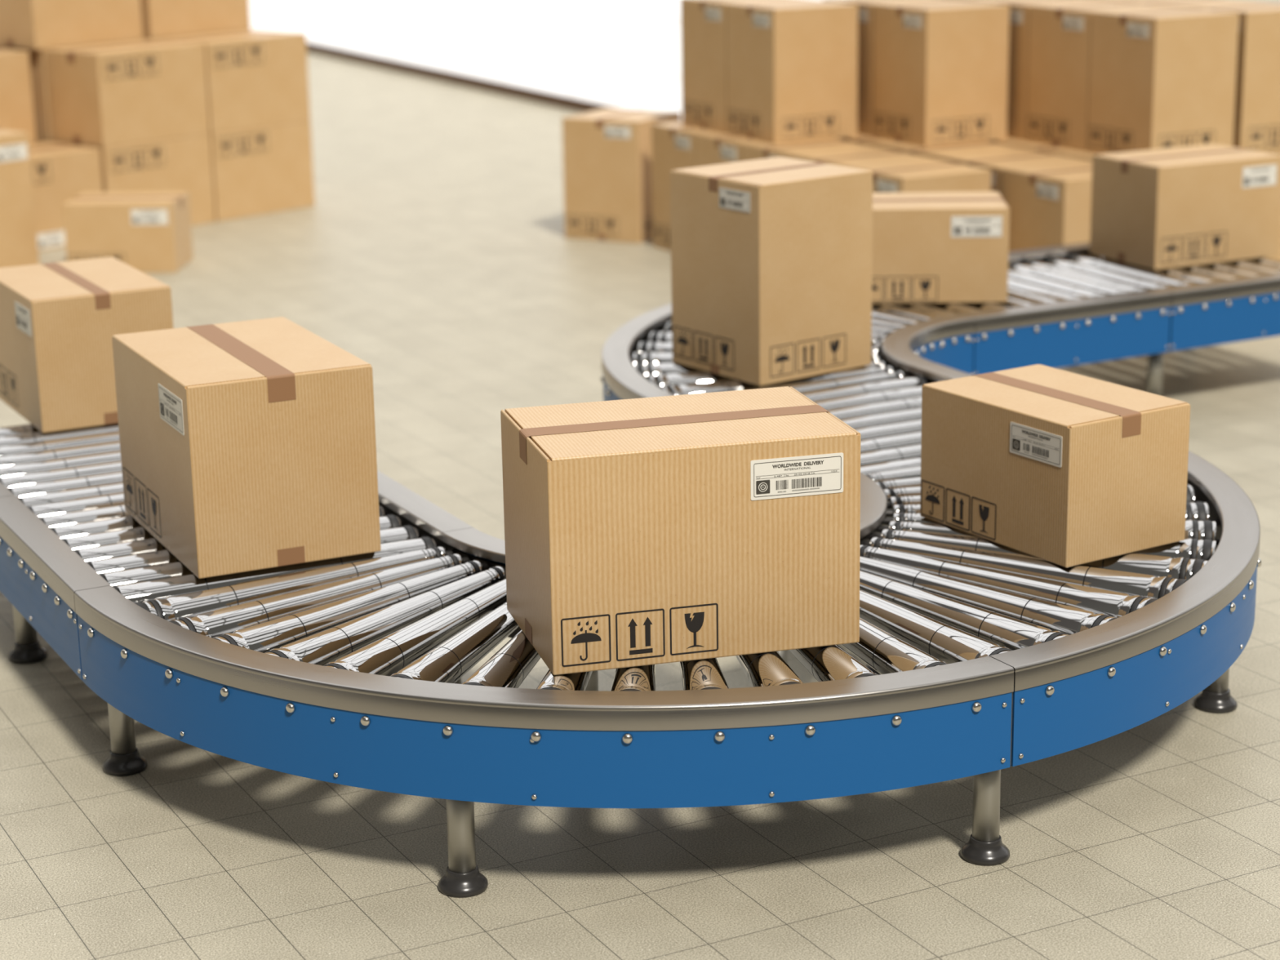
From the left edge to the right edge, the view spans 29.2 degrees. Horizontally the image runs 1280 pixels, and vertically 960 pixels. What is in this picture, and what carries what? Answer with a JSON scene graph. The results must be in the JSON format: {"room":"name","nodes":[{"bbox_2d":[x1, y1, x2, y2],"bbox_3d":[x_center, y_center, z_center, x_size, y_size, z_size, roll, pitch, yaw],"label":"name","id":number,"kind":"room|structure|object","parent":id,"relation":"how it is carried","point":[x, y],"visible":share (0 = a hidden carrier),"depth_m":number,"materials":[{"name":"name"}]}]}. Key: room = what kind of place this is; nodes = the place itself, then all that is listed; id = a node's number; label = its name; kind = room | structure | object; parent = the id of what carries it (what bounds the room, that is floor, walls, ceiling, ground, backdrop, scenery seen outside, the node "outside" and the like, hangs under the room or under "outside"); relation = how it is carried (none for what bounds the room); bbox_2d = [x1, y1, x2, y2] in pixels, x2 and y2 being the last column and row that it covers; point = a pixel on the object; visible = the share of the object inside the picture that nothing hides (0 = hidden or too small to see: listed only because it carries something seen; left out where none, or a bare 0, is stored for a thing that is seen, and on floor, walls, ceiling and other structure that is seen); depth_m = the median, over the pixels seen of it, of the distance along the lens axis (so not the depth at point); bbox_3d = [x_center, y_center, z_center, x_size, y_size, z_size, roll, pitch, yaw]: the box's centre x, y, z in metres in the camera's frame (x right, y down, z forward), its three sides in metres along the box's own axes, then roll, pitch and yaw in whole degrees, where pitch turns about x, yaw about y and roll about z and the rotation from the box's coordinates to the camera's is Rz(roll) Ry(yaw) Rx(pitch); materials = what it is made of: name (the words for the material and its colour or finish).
{"room":"distribution center","nodes":[
{"label":"distribution center","id":0,"kind":"room"},
{"bbox_2d":[248,0,822,120],"bbox_3d":[-4.635,-7.601,27.094,0.120,5.100,25.800,-9,17,-26],"label":"wall","id":1,"kind":"structure","parent":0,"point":[624,54],"depth_m":20.89,"materials":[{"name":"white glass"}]},
{"bbox_2d":[0,0,1279,959],"bbox_3d":[-1.345,-2.933,20.066,70.000,0.100,65.000,-9,17,-26],"label":"floor","id":2,"kind":"structure","parent":0,"point":[433,250],"depth_m":6.13,"materials":[{"name":"tile"}]},
{"bbox_2d":[0,128,39,267],"bbox_3d":[-3.655,-1.500,13.357,0.502,0.761,0.522,13,21,42],"label":"cardboard box","id":3,"kind":"object","parent":2,"relation":"on","point":[18,229],"visible":0.99,"depth_m":13.29,"materials":[{"name":"brown cardboard"}]},
{"bbox_2d":[0,144,26,160],"bbox_3d":[-3.380,-1.758,13.214,0.001,0.072,0.189,13,21,42],"label":"print","id":4,"kind":"object","parent":3,"relation":"attached to","point":[22,144],"depth_m":13.22},
{"bbox_2d":[34,138,53,143],"bbox_3d":[-3.448,-1.888,15.179,0.526,0.539,0.774,13,21,41],"label":"cardboard box","id":5,"kind":"object","parent":2,"relation":"on","point":[37,140],"visible":0.02,"depth_m":14.72,"materials":[{"name":"brown cardboard"}]},
{"bbox_2d":[0,39,148,140],"bbox_3d":[-3.458,-2.408,15.036,0.526,0.539,0.774,13,21,41],"label":"cardboard box","id":6,"kind":"object","parent":5,"relation":"on","point":[37,57],"visible":0.22,"depth_m":14.64,"materials":[{"name":"brown cardboard"}]},
{"bbox_2d":[0,0,142,49],"bbox_3d":[-3.497,-2.918,14.862,0.526,0.539,0.774,13,21,41],"label":"cardboard box","id":7,"kind":"object","parent":6,"relation":"on","point":[33,24],"visible":1,"depth_m":14.64,"materials":[{"name":"brown cardboard"}]},
{"bbox_2d":[0,423,123,506],"bbox_3d":[-1.653,0.102,7.873,1.132,0.500,1.050,-9,17,-26],"label":"conveyor","id":8,"kind":"object","parent":2,"relation":"on","point":[37,468],"visible":0.14,"depth_m":7.62,"materials":[{"name":"silver metal"}]},
{"bbox_2d":[0,257,173,433],"bbox_3d":[-1.893,-0.468,8.287,0.462,0.437,0.667,-9,17,-27],"label":"cardboard box","id":9,"kind":"object","parent":8,"relation":"on","point":[59,321],"visible":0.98,"depth_m":8.00,"materials":[{"name":"corrugated cardboard"},{"name":"paper"},{"name":"plastic tape"}]},
{"bbox_2d":[14,303,30,334],"bbox_3d":[-2.002,-0.522,7.971,0.001,0.074,0.174,-9,17,-27],"label":"print","id":10,"kind":"object","parent":9,"relation":"attached to","point":[24,326],"depth_m":7.99},
{"bbox_2d":[29,142,102,251],"bbox_3d":[-3.588,-1.631,14.251,0.527,0.539,0.774,13,21,41],"label":"cardboard box","id":11,"kind":"object","parent":2,"relation":"on","point":[61,172],"visible":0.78,"depth_m":14.14,"materials":[{"name":"brown cardboard"}]},
{"bbox_2d":[38,231,65,248],"bbox_3d":[-3.381,-1.384,14.144,0.001,0.074,0.189,13,21,41],"label":"print","id":12,"kind":"object","parent":11,"relation":"attached to","point":[42,244],"depth_m":14.13},
{"bbox_2d":[62,191,193,272],"bbox_3d":[-2.813,-1.366,13.532,0.601,0.380,0.428,0,15,2],"label":"cardboard box","id":13,"kind":"object","parent":2,"relation":"on","point":[148,232],"visible":0.95,"depth_m":13.33,"materials":[{"name":"brown cardboard"}]},
{"bbox_2d":[132,210,167,223],"bbox_3d":[-2.652,-1.421,13.288,0.189,0.070,0.001,0,15,2],"label":"print","id":14,"kind":"object","parent":13,"relation":"attached to","point":[134,218],"depth_m":13.29},
{"bbox_2d":[52,133,215,226],"bbox_3d":[-3.049,-1.799,14.827,0.526,0.539,0.774,13,21,41],"label":"cardboard box","id":15,"kind":"object","parent":2,"relation":"on","point":[180,164],"visible":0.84,"depth_m":14.66,"materials":[{"name":"brown cardboard"}]},
{"bbox_2d":[44,39,209,147],"bbox_3d":[-3.058,-2.318,14.684,0.526,0.539,0.774,13,21,41],"label":"cardboard box","id":16,"kind":"object","parent":15,"relation":"on","point":[108,95],"visible":1,"depth_m":14.47,"materials":[{"name":"brown cardboard"}]},
{"bbox_2d":[0,470,472,679],"bbox_3d":[-1.188,0.328,7.020,1.132,0.500,1.052,-9,17,-26],"label":"conveyor","id":17,"kind":"object","parent":2,"relation":"on","point":[49,553],"visible":0.54,"depth_m":6.73,"materials":[{"name":"silver metal"}]},
{"bbox_2d":[111,316,381,578],"bbox_3d":[-1.093,-0.109,6.775,0.510,0.516,0.750,-8,17,-25],"label":"cardboard box","id":18,"kind":"object","parent":17,"relation":"on","point":[250,445],"visible":1,"depth_m":6.49,"materials":[{"name":"corrugated cardboard"},{"name":"paper"},{"name":"plastic tape"}]},
{"bbox_2d":[158,386,182,432],"bbox_3d":[-1.229,-0.185,6.435,0.001,0.081,0.213,-8,17,-25],"label":"print","id":19,"kind":"object","parent":18,"relation":"attached to","point":[161,403],"depth_m":6.45},
{"bbox_2d":[209,120,315,221],"bbox_3d":[-2.514,-1.960,15.382,0.526,0.539,0.774,13,21,41],"label":"cardboard box","id":20,"kind":"object","parent":2,"relation":"on","point":[268,169],"visible":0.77,"depth_m":15.19,"materials":[{"name":"brown cardboard"}]},
{"bbox_2d":[154,29,310,133],"bbox_3d":[-2.524,-2.480,15.239,0.526,0.539,0.774,13,21,41],"label":"cardboard box","id":21,"kind":"object","parent":20,"relation":"on","point":[255,78],"visible":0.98,"depth_m":15.06,"materials":[{"name":"brown cardboard"}]},
{"bbox_2d":[306,41,681,121],"bbox_3d":[-4.590,-5.093,27.781,0.160,0.100,25.800,-9,17,-26],"label":"baseboard","id":22,"kind":"structure","parent":2,"relation":"on","point":[519,92],"depth_m":22.11,"materials":[{"name":"brown"}]},
{"bbox_2d":[74,527,1013,897],"bbox_3d":[-0.278,0.587,6.014,1.770,0.500,1.749,-9,17,-26],"label":"conveyor","id":23,"kind":"object","parent":2,"relation":"on","point":[349,674],"visible":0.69,"depth_m":5.61,"materials":[{"name":"silver metal"}]},
{"bbox_2d":[500,386,860,675],"bbox_3d":[0.091,0.106,5.912,0.750,0.516,0.510,-5,16,-14],"label":"cardboard box","id":24,"kind":"object","parent":23,"relation":"on","point":[642,531],"visible":1,"depth_m":5.69,"materials":[{"name":"corrugated cardboard"},{"name":"paper"},{"name":"plastic tape"}]},
{"bbox_2d":[753,456,841,497],"bbox_3d":[0.365,-0.008,5.685,0.213,0.081,0.001,-5,16,-14],"label":"print","id":25,"kind":"object","parent":24,"relation":"attached to","point":[767,482],"depth_m":5.68},
{"bbox_2d":[561,107,680,243],"bbox_3d":[-0.100,-1.770,14.240,0.500,0.693,0.513,7,17,28],"label":"cardboard box","id":26,"kind":"object","parent":2,"relation":"on","point":[607,168],"visible":0.92,"depth_m":14.02,"materials":[{"name":"brown cardboard"}]},
{"bbox_2d":[605,126,630,137],"bbox_3d":[-0.127,-1.966,13.894,0.158,0.058,0.001,7,17,28],"label":"print","id":27,"kind":"object","parent":26,"relation":"attached to","point":[617,134],"depth_m":13.90},
{"bbox_2d":[651,121,713,251],"bbox_3d":[0.408,-1.634,13.712,0.513,0.693,0.500,-9,17,-26],"label":"cardboard box","id":28,"kind":"object","parent":2,"relation":"on","point":[673,144],"visible":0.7,"depth_m":13.66,"materials":[{"name":"brown cardboard"}]},
{"bbox_2d":[675,135,688,149],"bbox_3d":[0.231,-1.844,13.423,0.001,0.058,0.158,-9,17,-26],"label":"print","id":29,"kind":"object","parent":28,"relation":"attached to","point":[685,145],"depth_m":13.43},
{"bbox_2d":[680,0,780,133],"bbox_3d":[0.568,-2.289,13.467,0.513,0.693,0.500,-9,17,-26],"label":"cardboard box","id":30,"kind":"object","parent":28,"relation":"on","point":[703,22],"visible":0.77,"depth_m":13.33,"materials":[{"name":"brown cardboard"}]},
{"bbox_2d":[705,8,718,20],"bbox_3d":[0.391,-2.498,13.178,0.001,0.058,0.158,-9,17,-26],"label":"print","id":31,"kind":"object","parent":30,"relation":"attached to","point":[707,16],"depth_m":13.19},
{"bbox_2d":[695,131,763,166],"bbox_3d":[0.644,-1.520,13.279,0.513,0.693,0.500,-9,17,-26],"label":"cardboard box","id":32,"kind":"object","parent":2,"relation":"on","point":[714,148],"visible":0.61,"depth_m":13.11,"materials":[{"name":"brown cardboard"}]},
{"bbox_2d":[720,146,735,159],"bbox_3d":[0.467,-1.729,12.990,0.001,0.058,0.158,-9,17,-26],"label":"print","id":33,"kind":"object","parent":32,"relation":"attached to","point":[731,155],"depth_m":12.98},
{"bbox_2d":[726,0,857,144],"bbox_3d":[0.804,-2.174,13.032,0.513,0.693,0.500,-9,17,-26],"label":"cardboard box","id":34,"kind":"object","parent":32,"relation":"on","point":[792,65],"visible":1,"depth_m":12.84,"materials":[{"name":"brown cardboard"}]},
{"bbox_2d":[753,13,768,26],"bbox_3d":[0.627,-2.383,12.743,0.001,0.058,0.158,-9,17,-26],"label":"print","id":35,"kind":"object","parent":34,"relation":"attached to","point":[754,23],"depth_m":12.76},
{"bbox_2d":[600,302,974,400],"bbox_3d":[0.419,-0.317,9.268,1.681,0.500,1.738,-9,17,-26],"label":"conveyor","id":36,"kind":"object","parent":2,"relation":"on","point":[637,357],"visible":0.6,"depth_m":8.94,"materials":[{"name":"silver metal"}]},
{"bbox_2d":[670,156,872,386],"bbox_3d":[0.462,-0.748,8.674,0.513,0.693,0.500,-12,19,-35],"label":"cardboard box","id":37,"kind":"object","parent":36,"relation":"on","point":[771,257],"visible":1,"depth_m":8.50,"materials":[{"name":"brown cardboard"}]},
{"bbox_2d":[720,189,749,211],"bbox_3d":[0.321,-0.952,8.361,0.001,0.058,0.158,-12,19,-35],"label":"print","id":38,"kind":"object","parent":37,"relation":"attached to","point":[738,194],"depth_m":8.36},
{"bbox_2d":[742,138,874,160],"bbox_3d":[0.879,-1.405,12.846,0.513,0.693,0.500,-9,17,-26],"label":"cardboard box","id":39,"kind":"object","parent":2,"relation":"on","point":[757,150],"visible":0.09,"depth_m":12.71,"materials":[{"name":"brown cardboard"}]},
{"bbox_2d":[791,146,930,166],"bbox_3d":[1.115,-1.291,12.413,0.513,0.693,0.500,-9,17,-26],"label":"cardboard box","id":40,"kind":"object","parent":2,"relation":"on","point":[846,157],"visible":0.04,"depth_m":12.30,"materials":[{"name":"brown cardboard"}]},
{"bbox_2d":[837,133,905,148],"bbox_3d":[1.381,-1.490,13.121,0.513,0.693,0.500,-9,17,-26],"label":"cardboard box","id":41,"kind":"object","parent":2,"relation":"on","point":[860,139],"visible":0.02,"depth_m":12.89,"materials":[{"name":"brown cardboard"}]},
{"bbox_2d":[872,0,1009,146],"bbox_3d":[1.565,-2.129,12.821,0.513,0.693,0.500,-9,17,-26],"label":"cardboard box","id":42,"kind":"object","parent":41,"relation":"on","point":[940,67],"visible":1,"depth_m":12.63,"materials":[{"name":"brown cardboard"}]},
{"bbox_2d":[903,14,920,27],"bbox_3d":[1.388,-2.339,12.532,0.001,0.058,0.158,-9,17,-26],"label":"print","id":43,"kind":"object","parent":42,"relation":"attached to","point":[905,15],"depth_m":12.55},
{"bbox_2d":[800,363,973,474],"bbox_3d":[0.793,0.022,8.007,1.132,0.500,1.034,-9,17,-26],"label":"conveyor","id":44,"kind":"object","parent":2,"relation":"on","point":[886,415],"visible":0.12,"depth_m":8.08,"materials":[{"name":"silver metal"}]},
{"bbox_2d":[847,158,991,192],"bbox_3d":[1.351,-1.176,11.980,0.513,0.693,0.500,-9,17,-26],"label":"cardboard box","id":45,"kind":"object","parent":2,"relation":"on","point":[926,175],"visible":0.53,"depth_m":11.74,"materials":[{"name":"brown cardboard"}]},
{"bbox_2d":[877,180,896,192],"bbox_3d":[1.174,-1.386,11.691,0.001,0.058,0.158,-9,17,-26],"label":"label","id":46,"kind":"object","parent":45,"relation":"attached to","point":[877,180],"depth_m":11.70,"materials":[{"name":"white paper"}]},
{"bbox_2d":[885,141,1022,159],"bbox_3d":[1.617,-1.375,12.689,0.513,0.693,0.500,-9,17,-26],"label":"cardboard box","id":47,"kind":"object","parent":2,"relation":"on","point":[934,152],"visible":0.04,"depth_m":12.52,"materials":[{"name":"brown cardboard"}]},
{"bbox_2d":[986,137,1027,146],"bbox_3d":[2.018,-1.499,13.114,0.513,0.693,0.500,-9,17,-26],"label":"cardboard box","id":48,"kind":"object","parent":2,"relation":"on","point":[1009,140],"visible":0.02,"depth_m":12.77,"materials":[{"name":"brown cardboard"}]},
{"bbox_2d":[972,0,1104,140],"bbox_3d":[2.103,-2.186,12.992,0.513,0.693,0.500,-9,17,-26],"label":"cardboard box","id":49,"kind":"object","parent":48,"relation":"on","point":[1019,19],"visible":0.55,"depth_m":12.74,"materials":[{"name":"brown cardboard"}]},
{"bbox_2d":[1009,10,1022,22],"bbox_3d":[1.926,-2.395,12.703,0.001,0.058,0.158,-9,17,-26],"label":"print","id":50,"kind":"object","parent":49,"relation":"attached to","point":[1015,20],"depth_m":12.68},
{"bbox_2d":[942,148,1083,195],"bbox_3d":[1.852,-1.261,12.256,0.513,0.693,0.500,-9,17,-26],"label":"cardboard box","id":51,"kind":"object","parent":2,"relation":"on","point":[995,161],"visible":0.09,"depth_m":12.11,"materials":[{"name":"brown cardboard"}]},
{"bbox_2d":[888,252,1172,375],"bbox_3d":[1.418,-0.563,10.104,1.012,0.500,1.132,-9,17,-26],"label":"conveyor","id":52,"kind":"object","parent":2,"relation":"on","point":[1051,318],"visible":0.44,"depth_m":9.67,"materials":[{"name":"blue metal"}]},
{"bbox_2d":[871,191,1009,303],"bbox_3d":[1.166,-0.943,9.929,0.601,0.380,0.428,0,15,2],"label":"cardboard box","id":53,"kind":"object","parent":52,"relation":"on","point":[927,246],"visible":0.98,"depth_m":9.73,"materials":[{"name":"brown cardboard"}]},
{"bbox_2d":[952,217,1000,235],"bbox_3d":[1.327,-0.998,9.685,0.189,0.070,0.001,0,15,2],"label":"label","id":54,"kind":"object","parent":53,"relation":"attached to","point":[957,228],"depth_m":9.69,"materials":[{"name":"white paper"}]},
{"bbox_2d":[1001,160,1092,251],"bbox_3d":[2.088,-1.146,11.823,0.513,0.693,0.500,-9,17,-26],"label":"cardboard box","id":55,"kind":"object","parent":2,"relation":"on","point":[1050,205],"visible":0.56,"depth_m":11.60,"materials":[{"name":"brown cardboard"}]},
{"bbox_2d":[1036,182,1057,199],"bbox_3d":[1.911,-1.356,11.533,0.001,0.058,0.158,-9,17,-26],"label":"label","id":56,"kind":"object","parent":55,"relation":"attached to","point":[1038,193],"depth_m":11.55,"materials":[{"name":"white paper"}]},
{"bbox_2d":[1009,141,1088,156],"bbox_3d":[2.254,-1.385,12.681,0.513,0.693,0.500,-9,17,-26],"label":"cardboard box","id":57,"kind":"object","parent":2,"relation":"on","point":[1061,151],"visible":0.04,"depth_m":12.48,"materials":[{"name":"brown cardboard"}]},
{"bbox_2d":[1026,0,1168,151],"bbox_3d":[2.339,-2.071,12.559,0.513,0.693,0.500,-9,17,-26],"label":"cardboard box","id":58,"kind":"object","parent":57,"relation":"on","point":[1060,36],"visible":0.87,"depth_m":12.43,"materials":[{"name":"brown cardboard"}]},
{"bbox_2d":[1062,16,1083,30],"bbox_3d":[2.162,-2.281,12.269,0.001,0.058,0.158,-9,17,-26],"label":"print","id":59,"kind":"object","parent":58,"relation":"attached to","point":[1064,24],"depth_m":12.28},
{"bbox_2d":[859,450,1261,766],"bbox_3d":[1.189,0.364,6.734,1.699,0.500,1.694,-9,17,-26],"label":"conveyor","id":60,"kind":"object","parent":2,"relation":"on","point":[1100,650],"visible":0.62,"depth_m":6.16,"materials":[{"name":"silver metal"}]},
{"bbox_2d":[920,364,1190,567],"bbox_3d":[1.118,-0.051,6.679,0.428,0.380,0.601,-11,18,-31],"label":"cardboard box","id":61,"kind":"object","parent":60,"relation":"on","point":[1064,468],"visible":1,"depth_m":6.49,"materials":[{"name":"brown cardboard"}]},
{"bbox_2d":[1011,424,1060,464],"bbox_3d":[1.030,-0.092,6.397,0.001,0.070,0.189,-11,18,-31],"label":"label","id":62,"kind":"object","parent":61,"relation":"attached to","point":[1019,442],"depth_m":6.41,"materials":[{"name":"white paper"}]},
{"bbox_2d":[1069,152,1097,160],"bbox_3d":[2.490,-1.270,12.248,0.513,0.693,0.500,-9,17,-26],"label":"cardboard box","id":63,"kind":"object","parent":2,"relation":"on","point":[1085,156],"visible":0.02,"depth_m":12.21,"materials":[{"name":"brown cardboard"}]},
{"bbox_2d":[1087,6,1239,154],"bbox_3d":[2.575,-1.956,12.125,0.513,0.693,0.500,-9,17,-26],"label":"cardboard box","id":64,"kind":"object","parent":63,"relation":"on","point":[1161,77],"visible":0.91,"depth_m":11.94,"materials":[{"name":"brown cardboard"}]},
{"bbox_2d":[1127,22,1148,37],"bbox_3d":[2.398,-2.166,11.836,0.001,0.058,0.158,-9,17,-26],"label":"print","id":65,"kind":"object","parent":64,"relation":"attached to","point":[1129,29],"depth_m":11.84},
{"bbox_2d":[1008,241,1279,395],"bbox_3d":[2.288,-0.699,10.541,1.067,0.500,1.132,-9,17,-26],"label":"conveyor","id":66,"kind":"object","parent":2,"relation":"on","point":[1214,304],"visible":0.54,"depth_m":10.03,"materials":[{"name":"silver metal"}]},
{"bbox_2d":[1089,143,1279,270],"bbox_3d":[2.365,-1.192,10.653,0.667,0.437,0.462,-8,17,-25],"label":"cardboard box","id":67,"kind":"object","parent":66,"relation":"on","point":[1156,209],"visible":1,"depth_m":10.48,"materials":[{"name":"brown cardboard"}]},
{"bbox_2d":[1243,165,1276,186],"bbox_3d":[2.650,-1.298,10.503,0.174,0.074,0.001,-8,17,-25],"label":"label","id":68,"kind":"object","parent":67,"relation":"attached to","point":[1247,179],"depth_m":10.50,"materials":[{"name":"white paper"}]},
{"bbox_2d":[1265,151,1279,260],"bbox_3d":[2.985,-1.347,12.498,0.513,0.693,0.500,-9,17,-26],"label":"cardboard box","id":69,"kind":"object","parent":2,"relation":"on","point":[1276,257],"visible":0.02,"depth_m":12.37,"materials":[{"name":"brown cardboard"}]},
{"bbox_2d":[1180,1,1279,152],"bbox_3d":[3.062,-2.028,12.354,0.513,0.693,0.500,-9,17,-26],"label":"cardboard box","id":70,"kind":"object","parent":69,"relation":"on","point":[1256,127],"visible":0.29,"depth_m":12.08,"materials":[{"name":"brown cardboard"}]},
{"bbox_3d":[-4.044,-1.708,14.560,0.526,0.539,0.774,13,21,41],"label":"cardboard box","id":71,"kind":"object","parent":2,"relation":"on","visible":0},
{"bbox_2d":[0,48,35,143],"bbox_3d":[-4.042,-2.227,14.415,0.526,0.539,0.774,13,21,41],"label":"cardboard box","id":72,"kind":"object","parent":71,"relation":"on","point":[16,108],"visible":0.81,"depth_m":14.43,"materials":[{"name":"brown cardboard"}]},
{"bbox_3d":[-2.914,-2.050,15.734,0.526,0.539,0.774,13,21,41],"label":"cardboard box","id":73,"kind":"object","parent":2,"relation":"on","visible":0},
{"bbox_2d":[142,29,250,39],"bbox_3d":[-2.924,-2.569,15.591,0.526,0.539,0.774,13,21,41],"label":"cardboard box","id":74,"kind":"object","parent":73,"relation":"on","point":[245,29],"visible":0.09,"depth_m":15.32,"materials":[{"name":"brown cardboard"}]},
{"bbox_2d":[140,0,250,38],"bbox_3d":[-2.933,-3.089,15.449,0.526,0.539,0.774,13,21,41],"label":"cardboard box","id":75,"kind":"object","parent":74,"relation":"on","point":[160,18],"visible":0.68,"depth_m":15.27,"materials":[{"name":"brown cardboard"}]},
{"bbox_3d":[1.145,-1.604,13.554,0.513,0.693,0.500,-9,17,-26],"label":"cardboard box","id":76,"kind":"object","parent":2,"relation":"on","visible":0},
{"bbox_2d":[822,0,937,136],"bbox_3d":[1.329,-2.244,13.255,0.513,0.693,0.500,-9,17,-26],"label":"cardboard box","id":77,"kind":"object","parent":76,"relation":"on","point":[865,7],"visible":0.26,"depth_m":12.99,"materials":[{"name":"brown cardboard"}]},
{"bbox_3d":[2.750,-1.462,12.930,0.513,0.693,0.500,-9,17,-26],"label":"cardboard box","id":78,"kind":"object","parent":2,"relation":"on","visible":0},
{"bbox_2d":[1116,0,1254,7],"bbox_3d":[2.826,-2.142,12.788,0.513,0.693,0.500,-9,17,-26],"label":"cardboard box","id":79,"kind":"object","parent":78,"relation":"on","point":[1175,3],"visible":0.03,"depth_m":12.60,"materials":[{"name":"brown cardboard"}]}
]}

